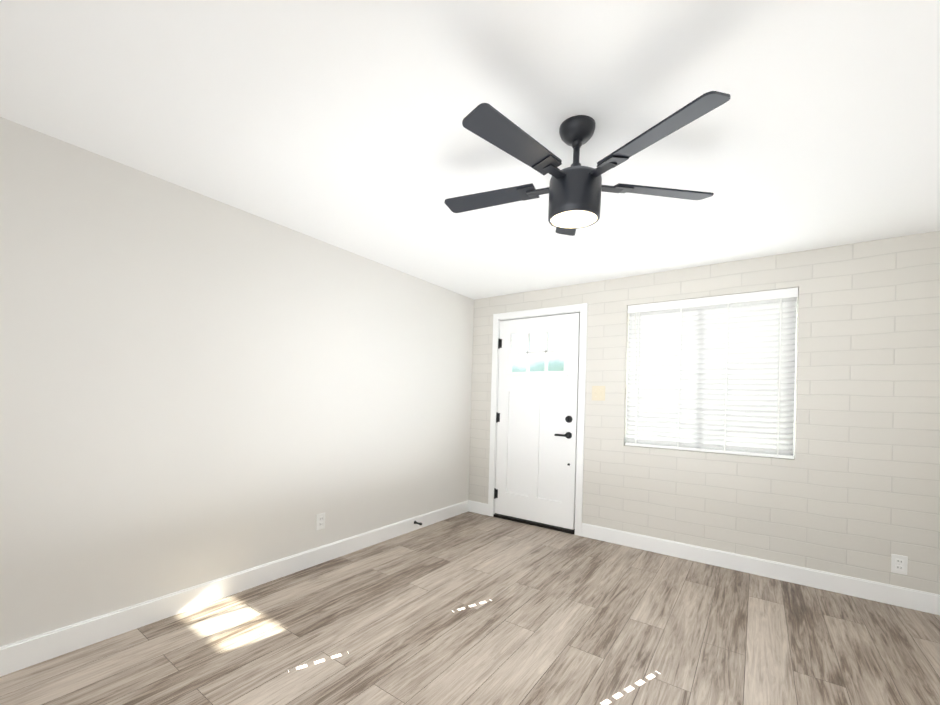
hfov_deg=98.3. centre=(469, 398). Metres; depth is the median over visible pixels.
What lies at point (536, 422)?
door
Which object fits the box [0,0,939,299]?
ceiling
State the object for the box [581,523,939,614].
baseboard
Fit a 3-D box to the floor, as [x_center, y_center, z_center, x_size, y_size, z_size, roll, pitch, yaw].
[-0.269,1.243,1.038,3.900,0.100,7.400,1,-1,35]
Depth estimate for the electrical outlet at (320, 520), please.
2.91 m
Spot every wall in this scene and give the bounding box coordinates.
[0,117,473,646]
[469,231,939,594]
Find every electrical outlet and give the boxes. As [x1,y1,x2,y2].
[316,512,324,530]
[891,554,907,574]
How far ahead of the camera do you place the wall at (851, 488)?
2.77 m
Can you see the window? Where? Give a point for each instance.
(795, 375)
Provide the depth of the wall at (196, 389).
2.21 m
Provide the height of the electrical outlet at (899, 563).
0.115 m
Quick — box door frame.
[488,303,587,535]
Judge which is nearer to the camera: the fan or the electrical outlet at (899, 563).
the fan
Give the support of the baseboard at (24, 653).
attached to the wall at (196, 389)
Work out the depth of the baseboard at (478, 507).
4.32 m
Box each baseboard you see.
[0,500,468,676]
[469,500,487,515]
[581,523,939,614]
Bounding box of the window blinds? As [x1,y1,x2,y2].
[625,287,797,458]
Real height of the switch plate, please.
0.132 m
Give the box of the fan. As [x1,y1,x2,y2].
[444,91,730,235]
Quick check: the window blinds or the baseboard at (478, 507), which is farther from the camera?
the baseboard at (478, 507)
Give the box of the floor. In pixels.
[0,511,939,704]
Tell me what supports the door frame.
attached to the wall at (851, 488)
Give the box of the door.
[494,313,579,530]
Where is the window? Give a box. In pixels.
[793,297,797,455]
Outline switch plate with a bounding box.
[592,386,604,400]

